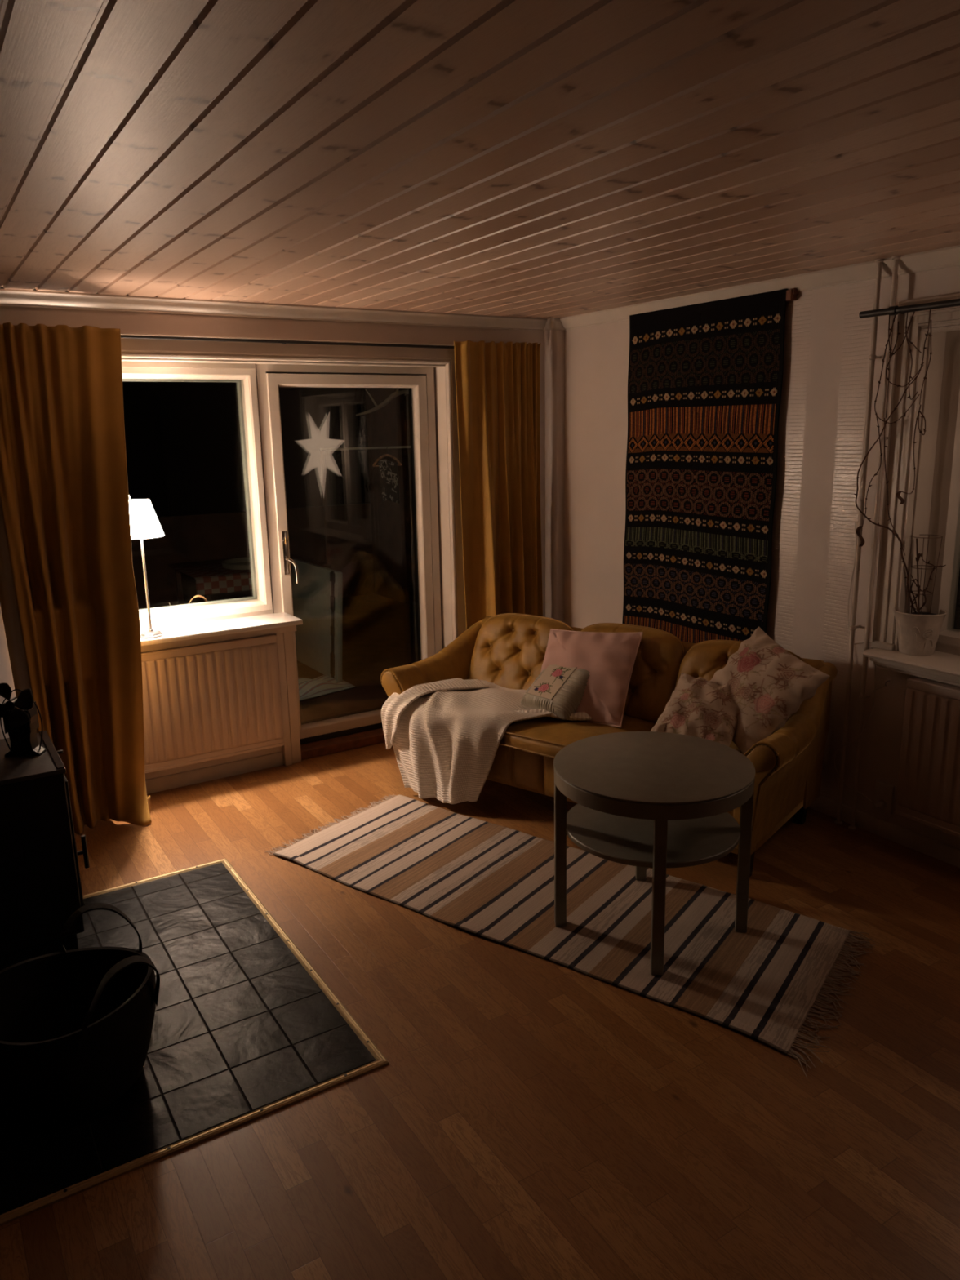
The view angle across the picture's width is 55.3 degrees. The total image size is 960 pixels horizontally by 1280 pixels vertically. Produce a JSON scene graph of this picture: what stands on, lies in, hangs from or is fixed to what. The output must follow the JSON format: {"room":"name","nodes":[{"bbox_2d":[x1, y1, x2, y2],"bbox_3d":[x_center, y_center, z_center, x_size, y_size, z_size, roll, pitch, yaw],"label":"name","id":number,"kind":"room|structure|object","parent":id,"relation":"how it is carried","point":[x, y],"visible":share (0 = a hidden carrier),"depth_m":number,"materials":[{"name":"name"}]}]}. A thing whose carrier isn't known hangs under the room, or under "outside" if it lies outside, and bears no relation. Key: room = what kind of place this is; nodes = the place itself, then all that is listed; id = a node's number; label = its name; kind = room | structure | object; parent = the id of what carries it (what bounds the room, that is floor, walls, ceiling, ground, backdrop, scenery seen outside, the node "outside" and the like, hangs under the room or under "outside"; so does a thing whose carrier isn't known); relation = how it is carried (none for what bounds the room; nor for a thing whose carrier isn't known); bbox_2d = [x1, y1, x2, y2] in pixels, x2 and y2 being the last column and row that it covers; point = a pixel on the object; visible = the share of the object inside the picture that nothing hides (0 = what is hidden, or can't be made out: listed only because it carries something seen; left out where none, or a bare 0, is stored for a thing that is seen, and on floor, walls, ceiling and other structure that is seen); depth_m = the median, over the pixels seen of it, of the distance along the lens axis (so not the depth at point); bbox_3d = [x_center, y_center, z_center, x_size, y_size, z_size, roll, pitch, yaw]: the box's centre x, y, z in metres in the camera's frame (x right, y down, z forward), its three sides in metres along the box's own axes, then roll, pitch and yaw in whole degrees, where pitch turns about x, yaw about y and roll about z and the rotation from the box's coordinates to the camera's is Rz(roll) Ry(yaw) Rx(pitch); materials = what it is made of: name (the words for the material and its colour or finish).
{"room":"living room","nodes":[
{"label":"living room","id":0,"kind":"room"},
{"bbox_2d":[168,595,208,605],"bbox_3d":[-1.558,-0.061,4.943,0.450,0.355,0.200,-9,15,-31],"label":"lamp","id":1,"kind":"object","parent":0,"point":[196,596],"visible":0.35,"depth_m":4.93,"materials":[{"name":"gold metal"}]},
{"bbox_2d":[0,287,545,779],"bbox_3d":[-2.540,-0.283,4.022,7.400,2.500,0.200,-9,15,-31],"label":"wall","id":2,"kind":"structure","parent":0,"point":[138,322],"depth_m":4.65,"materials":[{"name":"white paint"}]},
{"bbox_2d":[121,361,302,652],"bbox_3d":[-1.524,-0.663,4.522,1.138,1.373,0.385,-9,15,-31],"label":"window","id":3,"kind":"structure","parent":2,"relation":"in","point":[226,620],"depth_m":4.74,"materials":[{"name":"white paint"}]},
{"bbox_2d":[128,498,164,638],"bbox_3d":[-1.611,-0.340,4.399,0.211,0.660,0.211,-9,15,-31],"label":"table lamp","id":4,"kind":"object","parent":3,"relation":"on","point":[144,523],"visible":0.81,"depth_m":4.30,"materials":[{"name":"fabric"}]},
{"bbox_2d":[141,634,284,773],"bbox_3d":[-1.450,0.325,4.649,0.889,0.607,0.079,-9,15,-31],"label":"panel radiator","id":5,"kind":"object","parent":2,"relation":"attached to","point":[206,702],"visible":0.77,"depth_m":4.66,"materials":[{"name":"metal"}]},
{"bbox_2d":[145,751,283,794],"bbox_3d":[-3.254,0.997,3.713,5.125,0.074,0.014,-9,15,-31],"label":"baseboard","id":6,"kind":"structure","parent":2,"relation":"attached to","point":[163,783],"depth_m":4.83,"materials":[{"name":"white paint"}]},
{"bbox_2d":[0,288,546,330],"bbox_3d":[-2.539,-1.391,3.631,6.900,0.064,0.048,-9,15,-31],"label":"trim","id":7,"kind":"structure","parent":2,"relation":"attached to","point":[8,297],"depth_m":4.49,"materials":[{"name":"white paint"}]},
{"bbox_2d":[121,358,445,367],"bbox_3d":[-1.090,-1.409,4.653,2.050,0.006,0.110,-9,15,-31],"label":"trim","id":8,"kind":"structure","parent":2,"relation":"attached to","point":[122,359],"depth_m":4.66,"materials":[{"name":"white paint"}]},
{"bbox_2d":[274,631,301,765],"bbox_3d":[-1.067,0.283,5.006,0.096,0.797,0.140,-9,15,-31],"label":"trim","id":9,"kind":"structure","parent":2,"relation":"attached to","point":[291,753],"depth_m":4.96,"materials":[{"name":"white paint"}]},
{"bbox_2d":[120,334,454,348],"bbox_3d":[-0.986,-1.491,4.608,3.062,0.050,0.047,-9,15,-31],"label":"curtain rod","id":10,"kind":"object","parent":2,"relation":"attached to","point":[128,336],"visible":0.64,"depth_m":4.57,"materials":[{"name":"white metal"}]},
{"bbox_2d":[0,322,151,835],"bbox_3d":[-1.829,-0.244,4.100,0.671,2.255,0.368,-8,14,-26],"label":"curtain","id":11,"kind":"object","parent":10,"relation":"hanging from","point":[68,602],"visible":0.87,"depth_m":4.13,"materials":[{"name":"fabric"}]},
{"bbox_2d":[453,340,542,629],"bbox_3d":[0.145,-0.590,5.420,0.578,2.252,0.124,-9,15,-31],"label":"curtain","id":12,"kind":"object","parent":10,"relation":"hanging from","point":[497,384],"visible":0.72,"depth_m":5.36,"materials":[{"name":"fabric"}]},
{"bbox_2d":[120,333,466,640],"bbox_3d":[-1.036,-0.416,4.823,2.267,2.240,0.026,-9,15,-31],"label":"trim","id":13,"kind":"structure","parent":2,"relation":"attached to","point":[130,348],"depth_m":4.84,"materials":[{"name":"white paint"}]},
{"bbox_2d":[255,364,442,759],"bbox_3d":[-0.673,-0.452,5.182,1.050,2.135,0.204,-9,15,-31],"label":"door","id":14,"kind":"structure","parent":2,"relation":"in","point":[358,729],"depth_m":5.19,"materials":[{"name":"white paint"}]},
{"bbox_2d":[435,366,453,647],"bbox_3d":[-0.202,-0.537,5.414,0.004,2.078,0.110,-9,15,-31],"label":"trim","id":15,"kind":"structure","parent":2,"relation":"attached to","point":[441,387],"depth_m":5.35,"materials":[{"name":"white paint"}]},
{"bbox_2d":[544,328,564,622],"bbox_3d":[0.464,-0.727,5.682,0.085,2.400,0.085,-9,15,-31],"label":"trim","id":16,"kind":"structure","parent":2,"relation":"attached to","point":[554,340],"depth_m":5.57,"materials":[{"name":"white wood"}]},
{"bbox_2d":[131,373,418,608],"bbox_3d":[-1.937,-0.981,7.085,4.560,2.440,4.480,-9,15,-31],"label":"wall","id":17,"kind":"structure","parent":0,"point":[372,544],"depth_m":9.52,"materials":[{"name":"black"}]},
{"bbox_2d":[320,445,410,568],"bbox_3d":[-0.659,-0.837,7.936,1.440,1.650,0.040,-9,15,-31],"label":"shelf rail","id":18,"kind":"object","parent":17,"relation":"attached to","point":[322,450],"visible":0.4,"depth_m":7.50,"materials":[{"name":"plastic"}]},
{"bbox_2d":[372,444,401,466],"bbox_3d":[-0.792,-1.545,7.676,0.275,0.180,0.067,-9,15,-31],"label":"clothes hanger","id":19,"kind":"object","parent":18,"relation":"hanging from","point":[386,454],"visible":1,"depth_m":7.65,"materials":[{"name":"brown wood"}]},
{"bbox_2d":[378,459,399,502],"bbox_3d":[-0.761,-1.332,7.700,0.190,0.370,0.018,-9,15,-31],"label":"patterned cloth","id":20,"kind":"object","parent":19,"relation":"hanging from","point":[388,473],"visible":1,"depth_m":7.70,"materials":[{"name":"fabric"}]},
{"bbox_2d":[297,593,418,722],"bbox_3d":[-1.917,0.200,7.306,4.500,0.038,4.400,-9,15,-31],"label":"floor","id":21,"kind":"structure","parent":0,"point":[380,633],"depth_m":7.56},
{"bbox_2d":[168,553,331,604],"bbox_3d":[-1.918,-0.279,7.697,1.070,0.715,0.980,-9,15,-31],"label":"table","id":22,"kind":"object","parent":21,"relation":"on","point":[178,574],"visible":0.16,"depth_m":7.75,"materials":[{"name":"wood"}]},
{"bbox_2d":[172,563,292,595],"bbox_3d":[-1.966,-0.519,7.420,0.850,0.138,0.700,-9,15,-31],"label":"table runner","id":23,"kind":"object","parent":22,"relation":"on","point":[211,579],"visible":0.54,"depth_m":7.08,"materials":[{"name":"multicoloured fabric"}]},
{"bbox_2d":[221,556,250,569],"bbox_3d":[-1.854,-0.621,7.433,0.470,0.045,0.470,-9,15,-31],"label":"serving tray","id":24,"kind":"object","parent":23,"relation":"on","point":[240,563],"visible":0.46,"depth_m":7.48,"materials":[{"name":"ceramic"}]},
{"bbox_2d":[292,558,342,682],"bbox_3d":[-1.240,-0.167,6.912,0.095,0.801,0.900,-9,15,-31],"label":"board","id":25,"kind":"object","parent":21,"relation":"on","point":[317,597],"visible":0.91,"depth_m":6.81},
{"bbox_2d":[297,675,355,701],"bbox_3d":[-1.260,0.317,6.432,0.409,0.093,0.833,12,18,44],"label":"heap","id":26,"kind":"object","parent":21,"relation":"on","point":[308,688],"visible":0.55,"depth_m":6.39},
{"bbox_2d":[0,742,959,1279],"bbox_3d":[0.062,1.785,0.284,7.000,0.050,9.500,-9,15,-31],"label":"floor","id":27,"kind":"structure","parent":0,"point":[529,1117],"depth_m":2.44,"materials":[{"name":"brown wood"}]},
{"bbox_2d":[0,858,389,1226],"bbox_3d":[-1.295,1.176,2.906,1.464,0.011,1.554,-9,15,-31],"label":"tiled hearth","id":28,"kind":"object","parent":27,"relation":"on","point":[245,1029],"visible":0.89,"depth_m":2.74,"materials":[{"name":"tile"}]},
{"bbox_2d":[0,730,89,970],"bbox_3d":[-1.776,0.766,3.169,0.731,0.699,0.472,-9,15,-31],"label":"wood stove","id":29,"kind":"object","parent":28,"relation":"on","point":[41,886],"visible":0.96,"depth_m":3.08,"materials":[{"name":"black metal"}]},
{"bbox_2d":[0,683,46,756],"bbox_3d":[-1.594,0.269,3.162,0.161,0.275,0.105,-1,13,0],"label":"fan","id":30,"kind":"object","parent":29,"relation":"on","point":[20,716],"visible":1,"depth_m":3.16,"materials":[{"name":"black metal"}]},
{"bbox_2d":[0,902,159,1124],"bbox_3d":[-1.139,1.038,2.527,0.475,0.421,0.486,-9,15,-31],"label":"basket","id":31,"kind":"object","parent":28,"relation":"on","point":[76,1025],"visible":1,"depth_m":2.48,"materials":[{"name":"black fabric"}]},
{"bbox_2d":[264,794,875,1078],"bbox_3d":[0.235,0.989,3.570,2.376,0.014,0.872,9,16,36],"label":"rag rug","id":32,"kind":"object","parent":27,"relation":"on","point":[495,882],"visible":0.95,"depth_m":3.39,"materials":[{"name":"beige fabric"}]},
{"bbox_2d":[553,731,755,975],"bbox_3d":[0.613,0.731,3.289,0.694,0.613,0.694,-9,15,-31],"label":"round coffee table","id":33,"kind":"object","parent":32,"relation":"on","point":[657,801],"visible":1,"depth_m":3.14,"materials":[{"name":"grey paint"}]},
{"bbox_2d":[565,803,740,868],"bbox_3d":[0.611,0.663,3.273,0.616,0.020,0.616,-9,15,-31],"label":"shelf","id":34,"kind":"object","parent":33,"relation":"attached to","point":[628,841],"depth_m":3.15,"materials":[{"name":"grey paint"}]},
{"bbox_2d":[380,613,837,877],"bbox_3d":[0.546,0.386,4.348,2.054,0.830,0.864,9,16,37],"label":"velvet sofa","id":35,"kind":"object","parent":27,"relation":"on","point":[505,650],"visible":0.48,"depth_m":4.23,"materials":[{"name":"gold fabric"}]},
{"bbox_2d":[381,677,591,804],"bbox_3d":[0.022,0.493,4.460,0.754,0.506,0.917,-9,15,-31],"label":"knitted blanket","id":36,"kind":"object","parent":35,"relation":"on","point":[445,736],"visible":0.95,"depth_m":4.37,"materials":[{"name":"beige fabric"}]},
{"bbox_2d":[520,664,590,719],"bbox_3d":[0.379,0.232,4.330,0.264,0.222,0.296,-12,17,-40],"label":"cushion","id":37,"kind":"object","parent":36,"relation":"on","point":[557,690],"visible":0.91,"depth_m":4.25,"materials":[{"name":"beige fabric"}]},
{"bbox_2d":[467,613,572,689],"bbox_3d":[0.214,0.080,4.797,0.618,0.387,0.255,9,16,37],"label":"cushion","id":38,"kind":"object","parent":35,"relation":"on","point":[508,651],"depth_m":4.79,"materials":[{"name":"yellow fabric"}]},
{"bbox_2d":[504,715,656,758],"bbox_3d":[0.475,0.421,4.263,0.585,0.112,0.606,9,16,37],"label":"seat cushion","id":39,"kind":"object","parent":35,"relation":"on","point":[545,736],"depth_m":4.14,"materials":[{"name":"yellow fabric"}]},
{"bbox_2d":[540,623,684,727],"bbox_3d":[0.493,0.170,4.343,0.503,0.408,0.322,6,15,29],"label":"cushion","id":40,"kind":"object","parent":35,"relation":"on","point":[610,658],"visible":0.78,"depth_m":4.26,"materials":[{"name":"pink fabric"}]},
{"bbox_2d":[650,672,738,746],"bbox_3d":[0.925,0.314,3.816,0.351,0.263,0.315,8,16,34],"label":"cushion","id":41,"kind":"object","parent":35,"relation":"on","point":[699,707],"visible":0.8,"depth_m":3.76,"materials":[{"name":"fabric"}]},
{"bbox_2d":[728,741,743,754],"bbox_3d":[0.938,0.493,3.909,0.585,0.112,0.606,9,16,37],"label":"seat cushion","id":42,"kind":"object","parent":35,"relation":"on","point":[732,744],"depth_m":3.85,"materials":[{"name":"yellow fabric"}]},
{"bbox_2d":[674,640,801,734],"bbox_3d":[1.148,0.224,4.086,0.592,0.390,0.256,9,16,37],"label":"cushion","id":43,"kind":"object","parent":35,"relation":"on","point":[704,659],"depth_m":4.16,"materials":[{"name":"yellow fabric"}]},
{"bbox_2d":[710,626,829,754],"bbox_3d":[1.146,0.211,3.827,0.320,0.444,0.553,-6,14,-19],"label":"cushion","id":44,"kind":"object","parent":35,"relation":"on","point":[768,684],"visible":0.8,"depth_m":3.70,"materials":[{"name":"fabric"}]},
{"bbox_2d":[0,0,959,318],"bbox_3d":[0.009,-0.597,-0.286,6.971,0.050,9.472,-9,15,-31],"label":"ceiling","id":45,"kind":"structure","parent":0,"point":[520,158],"depth_m":2.06,"materials":[{"name":"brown wood"}]},
{"bbox_2d":[564,265,959,848],"bbox_3d":[3.107,0.100,1.872,0.250,2.500,9.500,-9,15,-31],"label":"wall","id":46,"kind":"structure","parent":0,"point":[827,348],"depth_m":4.10,"materials":[{"name":"white paint"}]},
{"bbox_2d":[543,317,564,330],"bbox_3d":[0.431,-1.854,5.375,0.141,0.064,0.072,2,13,13],"label":"trim","id":47,"kind":"structure","parent":46,"relation":"attached to","point":[555,323],"depth_m":5.37,"materials":[{"name":"white paint"}]},
{"bbox_2d":[622,288,798,643],"bbox_3d":[1.108,-0.689,4.670,0.044,1.949,1.092,-9,15,-31],"label":"tapestry","id":48,"kind":"object","parent":46,"relation":"attached to","point":[705,380],"depth_m":4.59,"materials":[{"name":"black fabric"}]},
{"bbox_2d":[560,244,959,329],"bbox_3d":[2.985,-1.009,1.491,0.048,0.064,9.400,-9,15,-31],"label":"trim","id":49,"kind":"structure","parent":46,"relation":"attached to","point":[949,256],"depth_m":3.97,"materials":[{"name":"white paint"}]},
{"bbox_2d":[845,521,856,684],"bbox_3d":[1.620,-0.152,3.982,0.012,0.721,0.049,-9,15,-31],"label":"cable","id":50,"kind":"object","parent":46,"relation":"attached to","point":[855,522],"visible":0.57,"depth_m":3.98,"materials":[{"name":"plastic"}]},
{"bbox_2d":[834,258,884,824],"bbox_3d":[1.619,-0.339,3.901,0.066,2.400,0.036,-9,15,-31],"label":"pipe","id":51,"kind":"object","parent":46,"relation":"attached to","point":[873,357],"visible":1,"depth_m":3.86,"materials":[{"name":"white metal"}]},
{"bbox_2d":[833,664,884,808],"bbox_3d":[1.668,0.392,3.993,0.052,0.668,0.246,-9,15,-31],"label":"cable","id":52,"kind":"object","parent":46,"relation":"attached to","point":[879,804],"visible":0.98,"depth_m":3.97,"materials":[{"name":"white plastic"}]},
{"bbox_2d":[848,255,901,830],"bbox_3d":[1.657,-0.326,3.842,0.066,2.400,0.036,-9,15,-31],"label":"pipe","id":53,"kind":"object","parent":46,"relation":"attached to","point":[862,698],"visible":0.98,"depth_m":3.83,"materials":[{"name":"white metal"}]},
{"bbox_2d":[872,680,889,692],"bbox_3d":[1.714,0.198,3.921,0.030,0.065,0.067,-9,15,-31],"label":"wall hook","id":54,"kind":"object","parent":46,"relation":"attached to","point":[889,680],"visible":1,"depth_m":3.90,"materials":[{"name":"metal"}]},
{"bbox_2d":[808,795,959,867],"bbox_3d":[3.042,1.259,2.028,0.014,0.074,9.410,-9,15,-31],"label":"baseboard","id":55,"kind":"structure","parent":46,"relation":"attached to","point":[936,849],"depth_m":3.97,"materials":[{"name":"white paint"}]},
{"bbox_2d":[873,780,894,814],"bbox_3d":[1.758,0.686,3.987,0.020,0.130,0.085,-9,15,-31],"label":"wall socket","id":56,"kind":"object","parent":46,"relation":"attached to","point":[884,792],"visible":0.97,"depth_m":3.97,"materials":[{"name":"white plastic"}]},
{"bbox_2d":[858,298,959,318],"bbox_3d":[2.039,-1.147,2.965,0.097,0.080,1.795,-9,15,-31],"label":"curtain rod","id":57,"kind":"object","parent":46,"relation":"attached to","point":[892,310],"visible":1,"depth_m":3.50,"materials":[{"name":"black metal"}]},
{"bbox_2d":[862,329,959,686],"bbox_3d":[2.125,-0.430,3.169,0.336,1.348,1.482,-9,15,-31],"label":"window","id":58,"kind":"structure","parent":46,"relation":"in","point":[937,495],"depth_m":3.69,"materials":[{"name":"white paint"}]},
{"bbox_2d":[853,640,894,650],"bbox_3d":[1.669,0.021,3.902,0.044,0.040,0.201,-10,16,-35],"label":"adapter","id":59,"kind":"object","parent":58,"relation":"on","point":[876,644],"visible":1,"depth_m":3.85,"materials":[{"name":"white plastic"}]},
{"bbox_2d":[853,310,946,656],"bbox_3d":[1.733,-0.623,3.709,0.213,1.352,0.388,-9,15,-31],"label":"potted plant","id":60,"kind":"object","parent":58,"relation":"on","point":[917,633],"visible":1,"depth_m":3.70,"materials":[{"name":"plant"}]},
{"bbox_2d":[893,605,946,656],"bbox_3d":[1.802,-0.035,3.767,0.200,0.178,0.200,-9,15,-31],"label":"pot","id":61,"kind":"object","parent":58,"relation":"on","point":[917,633],"depth_m":3.71,"materials":[{"name":"ceramic"}]},
{"bbox_2d":[871,293,959,650],"bbox_3d":[2.091,-0.500,3.115,0.030,1.420,1.595,-9,15,-31],"label":"trim","id":62,"kind":"structure","parent":46,"relation":"attached to","point":[891,583],"depth_m":3.69,"materials":[{"name":"white paint"}]},
{"bbox_2d":[894,676,959,837],"bbox_3d":[2.030,0.528,3.382,0.079,0.589,1.004,-9,15,-31],"label":"panel radiator","id":63,"kind":"object","parent":46,"relation":"attached to","point":[928,787],"visible":0.98,"depth_m":3.67,"materials":[{"name":"metal"}]},
{"bbox_3d":[-0.766,-2.204,7.479,0.123,0.480,0.013,-9,15,-31],"label":"wire","id":64,"kind":"object","parent":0,"visible":0},
{"bbox_2d":[355,388,408,415],"bbox_3d":[-0.759,-1.944,7.534,0.560,0.351,0.061,-9,15,-31],"label":"branch","id":65,"kind":"object","parent":64,"relation":"hanging from","point":[391,397],"visible":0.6,"depth_m":7.50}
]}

